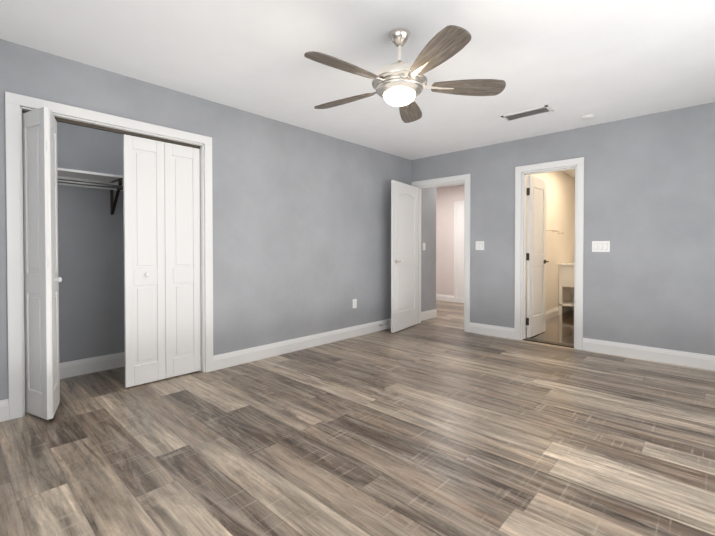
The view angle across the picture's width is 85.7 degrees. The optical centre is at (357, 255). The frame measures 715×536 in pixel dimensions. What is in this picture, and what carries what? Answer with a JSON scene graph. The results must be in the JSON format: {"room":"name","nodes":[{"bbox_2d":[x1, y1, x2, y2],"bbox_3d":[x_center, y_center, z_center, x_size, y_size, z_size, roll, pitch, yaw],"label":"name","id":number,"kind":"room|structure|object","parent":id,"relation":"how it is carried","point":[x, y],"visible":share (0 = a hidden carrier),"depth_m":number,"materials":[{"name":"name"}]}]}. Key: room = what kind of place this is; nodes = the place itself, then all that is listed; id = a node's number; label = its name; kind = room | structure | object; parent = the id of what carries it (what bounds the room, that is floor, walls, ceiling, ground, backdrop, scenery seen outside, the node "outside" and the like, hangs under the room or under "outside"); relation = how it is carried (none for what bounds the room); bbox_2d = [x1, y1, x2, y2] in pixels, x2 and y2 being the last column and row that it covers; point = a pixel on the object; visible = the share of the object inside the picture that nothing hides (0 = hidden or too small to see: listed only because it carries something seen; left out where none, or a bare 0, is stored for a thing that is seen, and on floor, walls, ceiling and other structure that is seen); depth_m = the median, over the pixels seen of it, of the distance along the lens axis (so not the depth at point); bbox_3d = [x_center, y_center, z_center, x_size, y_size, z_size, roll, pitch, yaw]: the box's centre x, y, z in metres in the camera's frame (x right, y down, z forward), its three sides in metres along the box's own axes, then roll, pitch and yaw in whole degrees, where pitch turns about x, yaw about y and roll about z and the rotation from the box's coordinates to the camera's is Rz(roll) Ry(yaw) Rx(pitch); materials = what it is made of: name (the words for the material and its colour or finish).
{"room":"empty bedroom","nodes":[
{"label":"empty bedroom","id":0,"kind":"room"},
{"bbox_2d":[57,122,124,362],"bbox_3d":[-2.134,-0.167,3.320,0.720,2.440,2.100,1,1,43],"label":"wall","id":1,"kind":"structure","parent":0,"point":[91,267],"depth_m":3.43,"materials":[{"name":"grey paint"}]},
{"bbox_2d":[57,168,122,214],"bbox_3d":[-2.203,-0.527,3.379,0.329,0.319,1.898,1,1,43],"label":"closet shelf","id":2,"kind":"object","parent":1,"relation":"attached to","point":[86,179],"visible":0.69,"depth_m":3.30,"materials":[{"name":"white wood"}]},
{"bbox_2d":[59,352,124,378],"bbox_3d":[-2.319,0.984,3.507,0.016,0.135,1.900,1,1,43],"label":"baseboard","id":3,"kind":"structure","parent":1,"relation":"attached to","point":[111,361],"depth_m":3.44,"materials":[{"name":"white"}]},
{"bbox_2d":[0,39,435,399],"bbox_3d":[-0.999,-0.175,3.923,0.120,2.440,6.570,1,1,43],"label":"wall","id":4,"kind":"structure","parent":0,"point":[301,232],"depth_m":3.96,"materials":[{"name":"grey paint"}]},
{"bbox_2d":[0,399,8,421],"bbox_3d":[-2.669,1.003,2.044,0.016,0.135,1.220,1,1,43],"label":"baseboard","id":5,"kind":"structure","parent":4,"relation":"attached to","point":[4,404],"depth_m":2.47,"materials":[{"name":"white"}]},
{"bbox_2d":[22,107,61,419],"bbox_3d":[-2.078,0.057,2.556,0.302,1.990,0.194,1,1,43],"label":"bifold door","id":6,"kind":"structure","parent":4,"relation":"in","point":[42,279],"depth_m":2.50,"materials":[{"name":"white wood"}]},
{"bbox_2d":[5,91,212,419],"bbox_3d":[-1.827,0.002,3.023,0.136,2.108,1.378,1,1,43],"label":"door frame","id":7,"kind":"structure","parent":4,"relation":"attached to","point":[14,104],"depth_m":2.54,"materials":[{"name":"white wood"}]},
{"bbox_2d":[22,110,199,148],"bbox_3d":[-1.833,-0.960,3.016,0.030,0.022,1.216,1,1,43],"label":"trim","id":8,"kind":"structure","parent":4,"relation":"attached to","point":[67,121],"depth_m":2.98,"materials":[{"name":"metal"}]},
{"bbox_2d":[123,134,200,387],"bbox_3d":[-1.615,0.048,3.238,0.066,1.990,0.604,1,1,43],"label":"bifold door","id":9,"kind":"structure","parent":4,"relation":"in","point":[161,225],"depth_m":3.21,"materials":[{"name":"white wood"}]},
{"bbox_2d":[213,318,390,370],"bbox_3d":[-0.251,0.969,4.642,0.016,0.135,3.120,1,1,43],"label":"baseboard","id":10,"kind":"structure","parent":4,"relation":"attached to","point":[231,359],"depth_m":4.15,"materials":[{"name":"white"}]},
{"bbox_2d":[353,299,356,307],"bbox_3d":[-0.036,0.613,4.874,0.008,0.115,0.070,1,1,43],"label":"electrical outlet","id":11,"kind":"object","parent":4,"relation":"attached to","point":[354,303],"visible":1,"depth_m":4.88,"materials":[{"name":"white plastic"}]},
{"bbox_2d":[421,309,436,320],"bbox_3d":[1.091,0.949,6.084,0.016,0.135,0.580,1,1,43],"label":"baseboard","id":12,"kind":"structure","parent":4,"relation":"attached to","point":[429,314],"depth_m":6.13,"materials":[{"name":"white wood"}]},
{"bbox_2d":[0,300,714,535],"bbox_3d":[0.849,1.070,4.098,6.770,0.066,9.320,1,1,43],"label":"floor","id":13,"kind":"structure","parent":0,"point":[443,423],"depth_m":2.15,"materials":[{"name":"wood"}]},
{"bbox_2d":[523,338,573,347],"bbox_3d":[2.257,1.031,4.542,0.564,0.012,0.110,1,1,43],"label":"trim","id":14,"kind":"structure","parent":13,"relation":"on","point":[550,342],"depth_m":4.52,"materials":[{"name":"wood"}]},
{"bbox_2d":[559,262,573,314],"bbox_3d":[3.866,0.575,6.625,0.525,0.870,0.840,1,1,43],"label":"bathroom vanity","id":15,"kind":"object","parent":13,"relation":"on","point":[566,274],"visible":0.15,"depth_m":6.47,"materials":[{"name":"white wood"}]},
{"bbox_2d":[0,0,714,187],"bbox_3d":[0.849,-1.447,4.065,6.770,0.100,9.320,1,1,43],"label":"ceiling","id":16,"kind":"structure","parent":0,"point":[570,63],"depth_m":2.65,"materials":[{"name":"white paint"}]},
{"bbox_2d":[304,25,505,122],"bbox_3d":[0.223,-1.158,2.401,1.262,0.433,1.262,1,1,43],"label":"fan","id":17,"kind":"object","parent":16,"relation":"hanging from","point":[402,85],"visible":1,"depth_m":2.30,"materials":[{"name":"brown wood"}]},
{"bbox_2d":[501,105,553,120],"bbox_3d":[1.662,-1.386,3.787,0.440,0.014,0.190,1,1,43],"label":"ceiling vent","id":18,"kind":"object","parent":16,"relation":"in","point":[529,112],"visible":0.94,"depth_m":3.77,"materials":[{"name":"white metal"}]},
{"bbox_2d":[581,114,594,119],"bbox_3d":[2.317,-1.383,3.874,0.116,0.022,0.116,1,1,43],"label":"detector","id":19,"kind":"object","parent":16,"relation":"attached to","point":[588,117],"visible":0.98,"depth_m":3.84,"materials":[{"name":"white plastic"}]},
{"bbox_2d":[436,185,464,295],"bbox_3d":[2.211,-0.229,8.018,3.600,2.440,0.100,1,1,43],"label":"wall","id":20,"kind":"structure","parent":0,"point":[447,198],"depth_m":8.23,"materials":[{"name":"paint"}]},
{"bbox_2d":[436,294,463,302],"bbox_3d":[2.208,0.925,7.957,3.500,0.135,0.016,1,1,43],"label":"baseboard","id":21,"kind":"structure","parent":20,"relation":"attached to","point":[439,297],"depth_m":8.20,"materials":[{"name":"white wood"}]},
{"bbox_2d":[526,171,574,317],"bbox_3d":[3.010,-0.204,6.161,0.100,2.440,3.330,1,1,43],"label":"wall","id":22,"kind":"structure","parent":0,"point":[560,210],"depth_m":6.45,"materials":[{"name":"paint"}]},
{"bbox_2d":[526,306,571,327],"bbox_3d":[3.274,0.946,6.375,0.016,0.135,2.680,1,1,43],"label":"baseboard","id":23,"kind":"structure","parent":22,"relation":"attached to","point":[554,312],"depth_m":6.35,"materials":[{"name":"white wood"}]},
{"bbox_2d":[411,102,714,355],"bbox_3d":[2.520,-0.179,4.262,4.570,2.440,0.120,1,1,43],"label":"wall","id":24,"kind":"structure","parent":0,"point":[649,213],"depth_m":3.95,"materials":[{"name":"grey paint"}]},
{"bbox_2d":[390,180,417,332],"bbox_3d":[0.681,0.014,5.357,0.210,2.000,0.760,1,1,43],"label":"hall door","id":25,"kind":"structure","parent":24,"relation":"in","point":[404,256],"depth_m":5.30,"materials":[{"name":"white wood"}]},
{"bbox_2d":[411,174,470,331],"bbox_3d":[1.199,-0.030,5.493,0.938,2.108,0.154,1,1,43],"label":"door frame","id":26,"kind":"structure","parent":24,"relation":"attached to","point":[461,209],"depth_m":5.73,"materials":[{"name":"white wood"}]},
{"bbox_2d":[476,241,483,249],"bbox_3d":[1.596,-0.124,5.030,0.116,0.115,0.014,1,1,43],"label":"light switch","id":27,"kind":"object","parent":24,"relation":"attached to","point":[479,245],"visible":1,"depth_m":5.03,"materials":[{"name":"white plastic"}]},
{"bbox_2d":[469,322,513,338],"bbox_3d":[1.713,0.965,4.934,0.593,0.135,0.016,1,1,43],"label":"baseboard","id":28,"kind":"structure","parent":24,"relation":"attached to","point":[491,330],"depth_m":4.92,"materials":[{"name":"white wood"}]},
{"bbox_2d":[526,175,548,337],"bbox_3d":[2.301,0.018,4.938,0.149,2.000,0.575,1,1,43],"label":"bathroom door","id":29,"kind":"structure","parent":24,"relation":"in","point":[536,255],"depth_m":4.89,"materials":[{"name":"white wood"}]},
{"bbox_2d":[514,157,583,349],"bbox_3d":[2.248,-0.017,4.517,0.738,2.108,0.154,1,1,43],"label":"door frame","id":30,"kind":"structure","parent":24,"relation":"attached to","point":[577,164],"depth_m":4.51,"materials":[{"name":"white wood"}]},
{"bbox_2d":[592,241,609,251],"bbox_3d":[2.591,-0.092,4.105,0.162,0.115,0.014,1,1,43],"label":"light switch","id":31,"kind":"object","parent":24,"relation":"attached to","point":[600,246],"visible":1,"depth_m":4.10,"materials":[{"name":"white plastic"}]},
{"bbox_2d":[583,338,714,370],"bbox_3d":[3.257,0.984,3.498,2.147,0.135,0.016,1,1,43],"label":"baseboard","id":32,"kind":"structure","parent":24,"relation":"attached to","point":[696,360],"depth_m":3.81,"materials":[{"name":"white"}]}
]}

